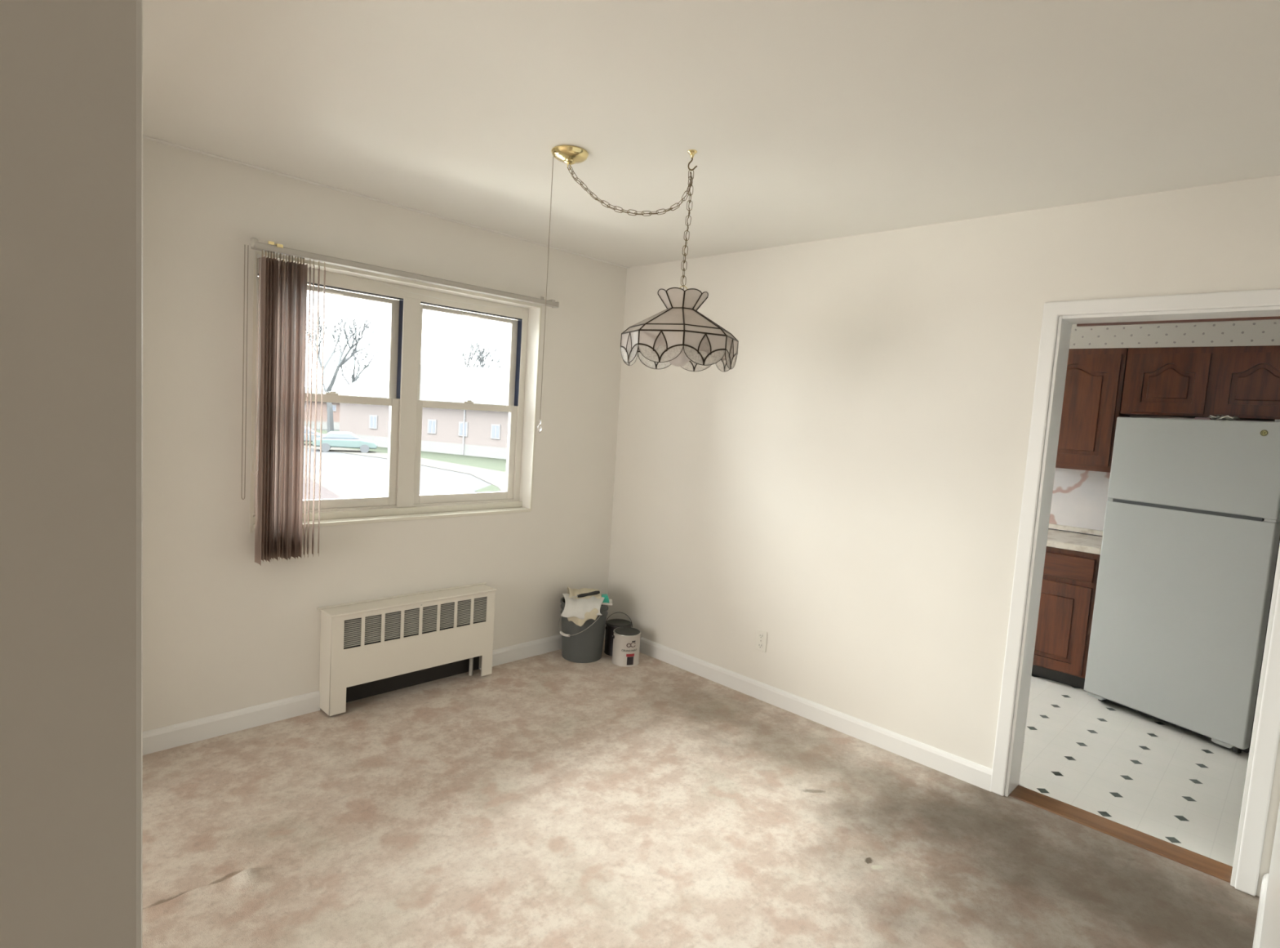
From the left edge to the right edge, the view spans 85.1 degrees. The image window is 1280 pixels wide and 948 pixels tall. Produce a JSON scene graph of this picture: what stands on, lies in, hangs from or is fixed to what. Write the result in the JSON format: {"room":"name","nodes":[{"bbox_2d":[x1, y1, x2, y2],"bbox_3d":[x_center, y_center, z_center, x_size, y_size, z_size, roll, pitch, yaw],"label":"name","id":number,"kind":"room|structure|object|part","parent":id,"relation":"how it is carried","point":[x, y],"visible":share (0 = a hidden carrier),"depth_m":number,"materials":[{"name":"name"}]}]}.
{"room":"dining room","nodes":[
{"label":"dining room","id":0,"kind":"room"},
{"bbox_2d":[0,0,142,947],"bbox_3d":[-1.358,0.093,1.375,2.800,2.440,0.124,8,7,44],"label":"wall","id":1,"kind":"structure","parent":0,"point":[71,71],"depth_m":0.40,"materials":[{"name":"beige paint"}]},
{"bbox_2d":[142,137,626,731],"bbox_3d":[-1.700,-0.088,3.193,0.250,2.440,9.050,8,7,44],"label":"wall","id":2,"kind":"structure","parent":0,"point":[224,631],"depth_m":3.14,"materials":[{"name":"beige paint"}]},
{"bbox_2d":[142,690,319,755],"bbox_3d":[-3.157,1.131,1.696,0.014,0.094,4.628,8,7,44],"label":"baseboard","id":3,"kind":"structure","parent":2,"relation":"attached to","point":[170,736],"depth_m":3.06,"materials":[{"name":"white paint"}]},
{"bbox_2d":[249,250,542,533],"bbox_3d":[-1.209,-0.368,3.614,0.206,1.211,1.524,8,7,44],"label":"window","id":4,"kind":"structure","parent":2,"relation":"in","point":[403,501],"depth_m":3.63,"materials":[{"name":"paint"}]},
{"bbox_3d":[-1.512,-0.108,3.399,0.028,0.556,0.682,8,7,44],"label":"sash","id":5,"kind":"part","parent":4,"relation":"part of","materials":[{"name":"plastic"}]},
{"bbox_3d":[-1.504,-0.621,3.377,0.028,0.540,0.682,8,7,44],"label":"sash","id":6,"kind":"part","parent":4,"relation":"part of","materials":[{"name":"plastic"}]},
{"bbox_3d":[-1.242,0.203,3.660,0.196,0.050,1.502,8,7,44],"label":"sill","id":7,"kind":"part","parent":4,"relation":"part of","materials":[{"name":"paint"}]},
{"bbox_2d":[240,237,559,565],"bbox_3d":[-1.105,-0.315,3.500,0.124,1.388,1.626,8,7,44],"label":"vertical blind","id":8,"kind":"object","parent":4,"relation":"attached to","point":[282,286],"visible":1,"depth_m":3.03,"materials":[{"name":"brown fabric"}]},
{"bbox_3d":[-1.644,-0.414,2.899,0.004,1.054,0.015,8,7,44],"label":"bead chain","id":9,"kind":"part","parent":8,"relation":"part of","materials":[{"name":"beige plastic"}]},
{"bbox_3d":[-1.619,-0.463,2.940,0.032,0.941,0.008,0,6,-38],"label":"draw cord","id":10,"kind":"part","parent":8,"relation":"part of","materials":[{"name":"white paint"}]},
{"bbox_3d":[-1.043,-0.959,3.439,0.050,0.027,1.583,8,7,44],"label":"head rail","id":11,"kind":"part","parent":8,"relation":"part of","materials":[{"name":"silver metal"}]},
{"bbox_3d":[-0.990,-0.921,3.561,0.027,0.064,1.200,8,7,43],"label":"slack cord","id":12,"kind":"part","parent":8,"relation":"part of","materials":[{"name":"white fabric"}]},
{"bbox_3d":[-0.983,-0.122,3.940,0.028,0.556,0.648,8,7,44],"label":"sash","id":13,"kind":"part","parent":4,"relation":"part of","materials":[{"name":"glass"}]},
{"bbox_3d":[-0.974,-0.635,3.918,0.028,0.540,0.648,8,7,44],"label":"sash","id":14,"kind":"part","parent":4,"relation":"part of","materials":[{"name":"glass"}]},
{"bbox_2d":[479,626,605,669],"bbox_3d":[-0.572,1.063,4.335,0.014,0.094,0.982,8,7,44],"label":"baseboard","id":15,"kind":"structure","parent":2,"relation":"attached to","point":[535,647],"depth_m":4.21,"materials":[{"name":"white paint"}]},
{"bbox_2d":[142,638,1259,947],"bbox_3d":[0.660,1.502,0.923,6.600,0.071,9.050,8,7,44],"label":"floor","id":16,"kind":"structure","parent":0,"point":[545,800],"depth_m":2.57,"materials":[{"name":"carpet"}]},
{"bbox_2d":[316,582,497,715],"bbox_3d":[-1.171,0.882,3.604,0.137,0.506,0.933,8,7,44],"label":"radiator cover","id":17,"kind":"object","parent":16,"relation":"on","point":[371,647],"visible":1,"depth_m":3.52,"materials":[{"name":"metal"}]},
{"bbox_3d":[-1.486,0.892,3.291,0.124,0.475,0.004,8,7,44],"label":"panel","id":18,"kind":"part","parent":17,"relation":"part of","materials":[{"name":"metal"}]},
{"bbox_2d":[343,617,361,648],"bbox_3d":[-1.368,0.752,3.308,0.006,0.135,0.089,8,7,44],"label":"grille","id":19,"kind":"object","parent":17,"relation":"attached to","point":[352,625],"depth_m":3.31,"materials":[{"name":"grey metal"}]},
{"bbox_2d":[364,613,381,643],"bbox_3d":[-1.298,0.750,3.380,0.006,0.135,0.089,8,7,44],"label":"grille","id":20,"kind":"object","parent":17,"relation":"attached to","point":[372,621],"depth_m":3.39,"materials":[{"name":"grey metal"}]},
{"bbox_2d":[384,610,400,639],"bbox_3d":[-1.228,0.748,3.451,0.006,0.135,0.089,8,7,44],"label":"grille","id":21,"kind":"object","parent":17,"relation":"attached to","point":[392,618],"depth_m":3.46,"materials":[{"name":"grey metal"}]},
{"bbox_3d":[-1.155,0.644,3.583,0.137,0.009,0.905,8,7,44],"label":"panel","id":22,"kind":"part","parent":17,"relation":"part of","materials":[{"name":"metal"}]},
{"bbox_2d":[404,608,419,635],"bbox_3d":[-1.158,0.746,3.523,0.006,0.135,0.089,8,7,44],"label":"grille","id":23,"kind":"object","parent":17,"relation":"attached to","point":[411,615],"depth_m":3.53,"materials":[{"name":"grey metal"}]},
{"bbox_3d":[-1.218,0.884,3.651,0.003,0.484,0.885,8,7,44],"label":"panel","id":24,"kind":"part","parent":17,"relation":"part of","materials":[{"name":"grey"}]},
{"bbox_2d":[422,604,437,632],"bbox_3d":[-1.088,0.745,3.594,0.006,0.135,0.089,8,7,44],"label":"grille","id":25,"kind":"object","parent":17,"relation":"attached to","point":[429,612],"depth_m":3.60,"materials":[{"name":"grey metal"}]},
{"bbox_2d":[440,601,454,628],"bbox_3d":[-1.018,0.743,3.666,0.006,0.135,0.089,8,7,44],"label":"grille","id":26,"kind":"object","parent":17,"relation":"attached to","point":[446,608],"depth_m":3.67,"materials":[{"name":"grey metal"}]},
{"bbox_2d":[457,599,471,625],"bbox_3d":[-0.948,0.741,3.737,0.006,0.135,0.089,8,7,44],"label":"grille","id":27,"kind":"object","parent":17,"relation":"attached to","point":[464,606],"depth_m":3.75,"materials":[{"name":"grey metal"}]},
{"bbox_2d":[473,596,486,622],"bbox_3d":[-0.878,0.739,3.808,0.006,0.135,0.089,8,7,44],"label":"grille","id":28,"kind":"object","parent":17,"relation":"attached to","point":[479,602],"depth_m":3.82,"materials":[{"name":"grey metal"}]},
{"bbox_3d":[-0.864,0.875,3.926,0.124,0.475,0.004,8,7,44],"label":"panel","id":29,"kind":"part","parent":17,"relation":"part of","materials":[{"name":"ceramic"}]},
{"bbox_2d":[558,596,608,662],"bbox_3d":[-0.353,0.951,4.290,0.308,0.352,0.301,1,5,-25],"label":"pail","id":30,"kind":"object","parent":16,"relation":"on","point":[584,643],"visible":0.57,"depth_m":4.19,"materials":[{"name":"grey plastic"}]},
{"bbox_3d":[-0.398,0.896,4.235,0.303,0.138,0.160,8,7,44],"label":"wire handle","id":31,"kind":"part","parent":30,"relation":"part of","materials":[{"name":"grey metal"}]},
{"bbox_2d":[560,593,604,619],"bbox_3d":[-0.342,0.791,4.187,0.258,0.113,0.206,3,5,-4],"label":"rag","id":32,"kind":"object","parent":30,"relation":"on","point":[577,607],"visible":0.9,"depth_m":4.11,"materials":[{"name":"white fabric"}]},
{"bbox_2d":[571,591,599,597],"bbox_3d":[-0.325,0.723,4.190,0.172,0.038,0.028,2,5,-20],"label":"scraper","id":33,"kind":"object","parent":32,"relation":"on","point":[593,593],"visible":1,"depth_m":4.18,"materials":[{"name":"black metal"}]},
{"bbox_2d":[567,608,598,626],"bbox_3d":[-0.340,0.831,4.183,0.190,0.127,0.179,3,5,-3],"label":"rag","id":34,"kind":"object","parent":30,"relation":"in","point":[593,614],"visible":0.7,"depth_m":4.10,"materials":[{"name":"beige fabric"}]},
{"bbox_2d":[566,586,601,598],"bbox_3d":[-0.351,0.754,4.286,0.210,0.102,0.232,3,5,-9],"label":"rag","id":35,"kind":"object","parent":30,"relation":"in","point":[572,592],"visible":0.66,"depth_m":4.23,"materials":[{"name":"beige fabric"}]},
{"bbox_2d":[600,593,612,604],"bbox_3d":[-0.213,0.762,4.254,0.088,0.049,0.100,3,5,-4],"label":"carton","id":36,"kind":"object","parent":30,"relation":"in","point":[606,601],"visible":0.66,"depth_m":4.22,"materials":[{"name":"teal"}]},
{"bbox_3d":[-0.217,0.757,4.253,0.061,0.038,0.078,3,5,-4],"label":"lid","id":37,"kind":"part","parent":36,"relation":"part of","materials":[{"name":"teal plastic"}]},
{"bbox_2d":[601,599,612,604],"bbox_3d":[-0.214,0.781,4.256,0.088,0.011,0.100,3,5,-4],"label":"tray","id":38,"kind":"object","parent":36,"relation":"on","point":[606,602],"depth_m":4.22,"materials":[{"name":"white"}]},
{"bbox_2d":[604,612,632,656],"bbox_3d":[-0.137,1.005,4.406,0.169,0.251,0.169,8,7,44],"label":"paint can","id":39,"kind":"object","parent":16,"relation":"on","point":[611,624],"visible":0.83,"depth_m":4.36,"materials":[{"name":"grey metal"}]},
{"bbox_3d":[-0.133,0.940,4.400,0.155,0.007,0.155,8,7,44],"label":"lid","id":40,"kind":"part","parent":39,"relation":"part of","materials":[{"name":"grey metal"}]},
{"bbox_2d":[611,626,641,666],"bbox_3d":[-0.083,1.051,4.250,0.174,0.194,0.174,8,7,44],"label":"paint can","id":41,"kind":"object","parent":16,"relation":"on","point":[626,640],"visible":1,"depth_m":4.18,"materials":[{"name":"white metal"}]},
{"bbox_3d":[-0.077,0.958,4.239,0.155,0.007,0.155,8,7,44],"label":"lid","id":42,"kind":"part","parent":41,"relation":"part of","materials":[{"name":"grey metal"}]},
{"bbox_3d":[-0.059,1.121,4.177,0.042,0.051,0.003,2,5,-21],"label":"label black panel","id":43,"kind":"part","parent":41,"relation":"part of","materials":[{"name":"grey paper"}]},
{"bbox_2d":[1031,546,1100,688],"bbox_3d":[2.588,0.848,4.719,0.935,0.852,0.603,8,7,44],"label":"base cabinet","id":44,"kind":"object","parent":16,"relation":"on","point":[1069,578],"visible":0.41,"depth_m":4.28,"materials":[{"name":"brown wood"}]},
{"bbox_3d":[2.542,0.934,4.356,0.264,0.374,0.014,8,7,44],"label":"raised panel","id":45,"kind":"part","parent":44,"relation":"part of","materials":[{"name":"brown wood"}]},
{"bbox_3d":[2.542,0.934,4.356,0.432,0.542,0.018,8,7,44],"label":"cabinet door","id":46,"kind":"part","parent":44,"relation":"part of","materials":[{"name":"brown wood"}]},
{"bbox_3d":[2.566,0.562,4.324,0.432,0.143,0.017,8,7,44],"label":"drawer","id":47,"kind":"part","parent":44,"relation":"part of","materials":[{"name":"brown wood"}]},
{"bbox_2d":[1046,528,1102,554],"bbox_3d":[2.432,0.378,4.844,1.440,0.040,0.623,8,7,44],"label":"countertop","id":48,"kind":"structure","parent":44,"relation":"on","point":[1091,544],"depth_m":4.32,"materials":[{"name":"white stone"}]},
{"bbox_2d":[1084,417,1279,753],"bbox_3d":[3.157,0.542,3.869,0.703,1.679,0.777,1,6,-27],"label":"refrigerator","id":49,"kind":"object","parent":16,"relation":"on","point":[1191,537],"visible":1,"depth_m":3.65,"materials":[{"name":"grey metal"}]},
{"bbox_3d":[2.887,0.186,3.697,0.051,0.017,0.687,1,6,-27],"label":"pocket handle","id":50,"kind":"part","parent":49,"relation":"part of","materials":[{"name":"grey"}]},
{"bbox_3d":[2.911,-0.052,3.670,0.060,0.469,0.777,1,6,-27],"label":"freezer door","id":51,"kind":"part","parent":49,"relation":"part of","materials":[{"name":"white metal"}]},
{"bbox_2d":[1195,417,1216,419],"bbox_3d":[2.961,-0.289,3.648,0.060,0.012,0.070,1,6,-27],"label":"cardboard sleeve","id":52,"kind":"object","parent":49,"relation":"on","point":[1196,418],"visible":0.71,"depth_m":3.63,"materials":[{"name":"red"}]},
{"bbox_2d":[1208,415,1239,420],"bbox_3d":[2.991,-0.288,3.568,0.070,0.025,0.105,1,6,-27],"label":"paper packet","id":53,"kind":"object","parent":49,"relation":"on","point":[1224,417],"visible":1,"depth_m":3.55,"materials":[{"name":"grey plastic"}]},
{"bbox_2d":[142,0,1279,267],"bbox_3d":[0.775,-1.005,0.745,6.720,0.120,9.050,8,7,44],"label":"ceiling","id":54,"kind":"structure","parent":0,"point":[806,121],"depth_m":2.06,"materials":[{"name":"paint"}]},
{"bbox_2d":[142,134,629,268],"bbox_3d":[-1.150,-1.294,3.375,0.026,0.006,3.076,8,7,44],"label":"cove","id":55,"kind":"object","parent":54,"relation":"attached to","point":[149,138],"visible":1,"depth_m":3.20,"materials":[{"name":"paint"}]},
{"bbox_2d":[687,149,697,170],"bbox_3d":[0.182,-1.097,2.443,0.033,0.066,0.033,8,7,44],"label":"ceiling hook","id":56,"kind":"object","parent":54,"relation":"attached to","point":[691,152],"visible":1,"depth_m":2.44,"materials":[{"name":"gold metal"}]},
{"bbox_2d":[537,145,738,433],"bbox_3d":[0.020,-0.635,2.549,0.696,1.024,0.402,6,6,26],"label":"pendant lamp","id":57,"kind":"object","parent":56,"relation":"hanging from","point":[680,333],"visible":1,"depth_m":2.42,"materials":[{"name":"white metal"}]},
{"bbox_3d":[-0.345,-0.669,2.567,0.003,0.965,0.002,8,7,44],"label":"pull cord","id":58,"kind":"part","parent":57,"relation":"part of","materials":[{"name":"beige plastic"}]},
{"bbox_3d":[-0.036,-0.460,2.422,0.002,0.068,0.159,1,5,-23],"label":"skirt panel","id":59,"kind":"part","parent":57,"relation":"part of","materials":[{"name":"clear glass"}]},
{"bbox_3d":[-0.050,-0.868,2.510,0.455,0.458,0.024,5,5,11],"label":"lamp cord","id":60,"kind":"part","parent":57,"relation":"part of","materials":[{"name":"gold metal"}]},
{"bbox_3d":[-0.036,-0.472,2.569,0.002,0.068,0.159,6,5,21],"label":"skirt panel","id":61,"kind":"part","parent":57,"relation":"part of","materials":[{"name":"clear glass"}]},
{"bbox_3d":[-0.020,-0.504,2.424,0.027,0.026,0.159,1,5,-23],"label":"band panel","id":62,"kind":"part","parent":57,"relation":"part of","materials":[{"name":"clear glass"}]},
{"bbox_3d":[0.049,-0.553,2.448,0.122,0.075,0.139,1,5,-23],"label":"roof panel","id":63,"kind":"part","parent":57,"relation":"part of","materials":[{"name":"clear glass"}]},
{"bbox_3d":[0.066,-0.475,2.674,0.159,0.068,0.002,1,5,-23],"label":"skirt panel","id":64,"kind":"part","parent":57,"relation":"part of","materials":[{"name":"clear glass"}]},
{"bbox_3d":[0.069,-0.444,2.320,0.159,0.068,0.002,6,5,21],"label":"skirt panel","id":65,"kind":"part","parent":57,"relation":"part of","materials":[{"name":"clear glass"}]},
{"bbox_3d":[0.077,-0.490,2.329,0.159,0.026,0.027,6,5,21],"label":"band panel","id":66,"kind":"part","parent":57,"relation":"part of","materials":[{"name":"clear glass"}]},
{"bbox_3d":[0.108,-0.542,2.393,0.139,0.075,0.122,6,5,21],"label":"roof panel","id":67,"kind":"part","parent":57,"relation":"part of","materials":[{"name":"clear glass"}]},
{"bbox_3d":[0.140,-0.433,2.501,0.088,0.094,0.088,8,7,44],"label":"globe bulb","id":68,"kind":"part","parent":57,"relation":"part of","materials":[{"name":"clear glass"}]},
{"bbox_3d":[0.212,-0.466,2.676,0.159,0.068,0.002,6,5,21],"label":"skirt panel","id":69,"kind":"part","parent":57,"relation":"part of","materials":[{"name":"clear glass"}]},
{"bbox_3d":[0.189,-0.537,2.394,0.139,0.075,0.122,1,5,-23],"label":"roof panel","id":70,"kind":"part","parent":57,"relation":"part of","materials":[{"name":"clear glass"}]},
{"bbox_3d":[0.217,-0.435,2.323,0.159,0.068,0.002,1,5,-23],"label":"skirt panel","id":71,"kind":"part","parent":57,"relation":"part of","materials":[{"name":"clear glass"}]},
{"bbox_3d":[0.214,-0.481,2.332,0.159,0.026,0.027,1,5,-23],"label":"band panel","id":72,"kind":"part","parent":57,"relation":"part of","materials":[{"name":"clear glass"}]},
{"bbox_3d":[0.317,-0.451,2.575,0.002,0.068,0.159,1,5,-23],"label":"skirt panel","id":73,"kind":"part","parent":57,"relation":"part of","materials":[{"name":"clear glass"}]},
{"bbox_3d":[0.310,-0.484,2.430,0.027,0.026,0.159,6,5,21],"label":"band panel","id":74,"kind":"part","parent":57,"relation":"part of","materials":[{"name":"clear glass"}]},
{"bbox_3d":[0.320,-0.438,2.429,0.002,0.068,0.159,6,5,21],"label":"skirt panel","id":75,"kind":"part","parent":57,"relation":"part of","materials":[{"name":"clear glass"}]},
{"bbox_3d":[0.185,-1.088,2.444,0.034,0.046,0.005,4,5,0],"label":"hook arm","id":76,"kind":"part","parent":56,"relation":"part of","materials":[{"name":"gold metal"}]},
{"bbox_2d":[605,174,1279,896],"bbox_3d":[1.423,0.113,3.150,4.300,2.440,0.150,8,7,44],"label":"wall","id":77,"kind":"structure","parent":0,"point":[848,492],"depth_m":3.34,"materials":[{"name":"beige paint"}]},
{"bbox_2d":[755,628,767,652],"bbox_3d":[0.661,0.911,3.805,0.070,0.114,0.008,8,7,44],"label":"wall outlet","id":78,"kind":"object","parent":77,"relation":"attached to","point":[761,636],"visible":1,"depth_m":3.80,"materials":[{"name":"white plastic"}]},
{"bbox_2d":[758,642,762,648],"bbox_3d":[0.658,0.938,3.806,0.025,0.035,0.002,8,7,44],"label":"socket","id":79,"kind":"object","parent":78,"relation":"attached to","point":[760,644],"depth_m":3.80,"materials":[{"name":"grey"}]},
{"bbox_2d":[759,632,763,639],"bbox_3d":[0.661,0.884,3.801,0.025,0.035,0.002,8,7,44],"label":"socket","id":80,"kind":"object","parent":78,"relation":"attached to","point":[761,634],"depth_m":3.80,"materials":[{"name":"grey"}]},
{"bbox_2d":[604,629,991,791],"bbox_3d":[0.640,1.184,3.829,2.441,0.094,0.014,8,7,44],"label":"baseboard","id":81,"kind":"structure","parent":77,"relation":"attached to","point":[971,772],"depth_m":3.50,"materials":[{"name":"white paint"}]},
{"bbox_2d":[990,288,1279,896],"bbox_3d":[1.930,0.380,2.660,0.860,2.068,0.182,8,7,44],"label":"door frame","id":82,"kind":"structure","parent":77,"relation":"in","point":[1264,304],"depth_m":2.78,"materials":[{"name":"white paint"}]},
{"bbox_2d":[1051,415,1275,528],"bbox_3d":[3.021,0.071,4.782,4.300,2.440,0.120,8,7,44],"label":"wall","id":83,"kind":"structure","parent":0,"point":[1130,415],"depth_m":4.38,"materials":[{"name":"paper"}]},
{"bbox_2d":[1048,523,1102,535],"bbox_3d":[2.348,0.288,5.349,2.600,0.035,0.020,8,7,44],"label":"trim","id":84,"kind":"structure","parent":83,"relation":"attached to","point":[1086,531],"depth_m":4.73,"materials":[{"name":"white stone"}]},
{"bbox_2d":[1048,528,1102,536],"bbox_3d":[2.339,0.305,5.342,2.600,0.005,0.003,8,7,44],"label":"trim","id":85,"kind":"structure","parent":83,"relation":"attached to","point":[1048,528],"depth_m":4.74,"materials":[{"name":"grey"}]},
{"bbox_2d":[1048,467,1110,530],"bbox_3d":[2.366,0.069,5.334,2.600,0.403,0.008,8,7,44],"label":"backsplash","id":86,"kind":"structure","parent":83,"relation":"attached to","point":[1079,499],"depth_m":4.73,"materials":[{"name":"stone"}]},
{"bbox_2d":[1055,347,1129,472],"bbox_3d":[2.873,-0.421,4.587,0.535,0.767,0.347,8,7,44],"label":"upper cabinet","id":87,"kind":"object","parent":83,"relation":"attached to","point":[1095,379],"visible":0.61,"depth_m":4.38,"materials":[{"name":"brown wood"}]},
{"bbox_3d":[2.758,-0.418,4.468,0.319,0.522,0.014,8,7,44],"label":"raised panel","id":88,"kind":"part","parent":87,"relation":"part of","materials":[{"name":"brown wood"}]},
{"bbox_3d":[2.748,-0.060,4.513,0.535,0.047,0.022,8,7,44],"label":"rail","id":89,"kind":"part","parent":87,"relation":"part of","materials":[{"name":"brown wood"}]},
{"bbox_2d":[1069,319,1279,348],"bbox_3d":[2.930,-0.969,4.529,4.300,0.340,0.329,8,7,44],"label":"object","id":90,"kind":"structure","parent":83,"relation":"attached to","point":[1246,332],"depth_m":4.08,"materials":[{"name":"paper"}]},
{"bbox_2d":[1120,345,1279,421],"bbox_3d":[3.388,-0.528,4.082,0.873,0.400,0.342,8,7,44],"label":"upper cabinet","id":91,"kind":"object","parent":83,"relation":"attached to","point":[1242,382],"visible":1,"depth_m":4.00,"materials":[{"name":"brown wood"}]},
{"bbox_3d":[3.121,-0.537,4.117,0.195,0.179,0.014,8,7,44],"label":"raised panel","id":92,"kind":"part","parent":91,"relation":"part of","materials":[{"name":"brown wood"}]},
{"bbox_3d":[3.121,-0.537,4.117,0.363,0.347,0.018,8,7,44],"label":"door","id":93,"kind":"part","parent":91,"relation":"part of","materials":[{"name":"brown wood"}]},
{"bbox_3d":[3.413,-0.493,3.833,0.365,0.347,0.018,8,7,44],"label":"door","id":94,"kind":"part","parent":91,"relation":"part of","materials":[{"name":"brown wood"}]},
{"bbox_3d":[3.412,-0.493,3.833,0.197,0.179,0.014,8,7,44],"label":"raised panel","id":95,"kind":"part","parent":91,"relation":"part of","materials":[{"name":"brown wood"}]},
{"bbox_2d":[1259,802,1279,947],"bbox_3d":[1.415,0.268,1.377,0.117,2.440,2.400,8,7,44],"label":"wall","id":96,"kind":"structure","parent":0,"point":[1270,932],"depth_m":1.33,"materials":[{"name":"white paint"}]},
{"bbox_2d":[1252,872,1268,947],"bbox_3d":[1.294,1.427,1.524,0.014,0.094,2.400,8,7,44],"label":"baseboard","id":97,"kind":"structure","parent":96,"relation":"attached to","point":[1257,935],"depth_m":2.18,"materials":[{"name":"white paint"}]},
{"label":"outside","id":98,"kind":"structure","parent":0,"visible":0},
{"bbox_2d":[303,443,506,491],"bbox_3d":[-27.853,-1.672,48.641,59.461,0.085,17.643,6,6,25],"label":"kerb","id":99,"kind":"object","parent":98,"point":[495,477],"visible":0.2,"depth_m":45.30,"materials":[{"name":"concrete"}]},
{"bbox_2d":[303,426,324,441],"bbox_3d":[-27.498,-3.110,56.758,4.465,1.465,1.920,2,5,-22],"label":"parked car","id":100,"kind":"object","parent":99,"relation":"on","point":[317,434],"visible":0.04,"depth_m":56.27,"materials":[{"name":"silver metal"}]},
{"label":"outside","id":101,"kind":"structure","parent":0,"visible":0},
{"bbox_2d":[303,430,506,492],"bbox_3d":[-6.763,-0.653,52.320,100.483,0.070,41.968,6,6,26],"label":"lawn","id":102,"kind":"structure","parent":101,"point":[495,464],"depth_m":51.85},
{"bbox_2d":[306,308,381,432],"bbox_3d":[-29.649,-9.960,69.623,10.079,12.629,6.272,8,7,44],"label":"bare tree","id":103,"kind":"object","parent":102,"relation":"on","point":[330,408],"visible":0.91,"depth_m":67.88,"materials":[{"name":"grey plant"}]},
{"bbox_2d":[335,363,508,459],"bbox_3d":[-10.437,-5.536,62.189,29.417,7.500,15.050,6,5,22],"label":"brick house","id":104,"kind":"structure","parent":102,"relation":"on","point":[474,433],"depth_m":57.83,"materials":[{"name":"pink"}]},
{"bbox_3d":[-22.886,-4.475,59.743,0.650,0.950,0.020,6,5,22],"label":"pane","id":105,"kind":"part","parent":104,"relation":"part of","materials":[{"name":"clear glass"}]},
{"bbox_3d":[-17.162,-3.910,57.428,0.650,0.950,0.020,6,5,22],"label":"pane","id":106,"kind":"part","parent":104,"relation":"part of","materials":[{"name":"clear glass"}]},
{"bbox_3d":[-14.300,-3.628,56.270,0.650,0.950,0.020,6,5,22],"label":"pane","id":107,"kind":"part","parent":104,"relation":"part of","materials":[{"name":"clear glass"}]},
{"bbox_3d":[-11.438,-3.345,55.113,0.650,0.950,0.020,6,5,22],"label":"pane","id":108,"kind":"part","parent":104,"relation":"part of","materials":[{"name":"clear glass"}]},
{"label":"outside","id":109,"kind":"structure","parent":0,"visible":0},
{"bbox_2d":[302,476,341,499],"bbox_3d":[-18.163,0.988,25.186,38.000,0.100,16.200,8,7,44],"label":"mulch","id":110,"kind":"object","parent":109,"point":[326,493],"visible":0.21,"depth_m":30.00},
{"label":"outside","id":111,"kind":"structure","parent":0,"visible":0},
{"bbox_2d":[303,428,491,497],"bbox_3d":[-50.954,-8.423,110.106,219.400,0.200,200.000,8,7,44],"label":"road","id":112,"kind":"structure","parent":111,"point":[366,476],"depth_m":38.55,"materials":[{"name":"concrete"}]},
{"bbox_2d":[304,386,340,429],"bbox_3d":[-42.816,-8.295,85.234,11.561,4.900,32.972,8,7,44],"label":"brick house","id":113,"kind":"structure","parent":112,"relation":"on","point":[335,406],"depth_m":83.43,"materials":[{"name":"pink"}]},
{"bbox_2d":[312,431,377,453],"bbox_3d":[-22.312,-2.436,52.816,4.465,1.465,1.920,2,5,-22],"label":"parked car","id":114,"kind":"object","parent":112,"relation":"on","point":[332,438],"visible":0.89,"depth_m":52.07,"materials":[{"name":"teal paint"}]},
{"bbox_2d":[331,333,382,384],"bbox_3d":[-41.289,-14.000,102.136,7.389,13.532,7.181,8,7,44],"label":"bare tree","id":115,"kind":"object","parent":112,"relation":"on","point":[353,377],"visible":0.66,"depth_m":101.67,"materials":[{"name":"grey plant"}]},
{"bbox_2d":[452,337,506,367],"bbox_3d":[-21.618,-11.930,92.780,8.954,13.490,5.451,8,7,44],"label":"bare tree","id":116,"kind":"object","parent":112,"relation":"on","point":[482,357],"visible":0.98,"depth_m":92.37,"materials":[{"name":"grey plant"}]},
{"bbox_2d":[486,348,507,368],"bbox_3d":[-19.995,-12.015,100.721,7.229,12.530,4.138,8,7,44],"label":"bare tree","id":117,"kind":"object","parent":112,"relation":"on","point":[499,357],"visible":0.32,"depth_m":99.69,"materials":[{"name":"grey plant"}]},
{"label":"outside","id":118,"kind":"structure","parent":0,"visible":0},
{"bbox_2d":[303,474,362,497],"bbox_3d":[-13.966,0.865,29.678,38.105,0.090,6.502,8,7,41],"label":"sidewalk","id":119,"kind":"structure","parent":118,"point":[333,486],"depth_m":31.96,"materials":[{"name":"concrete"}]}
]}

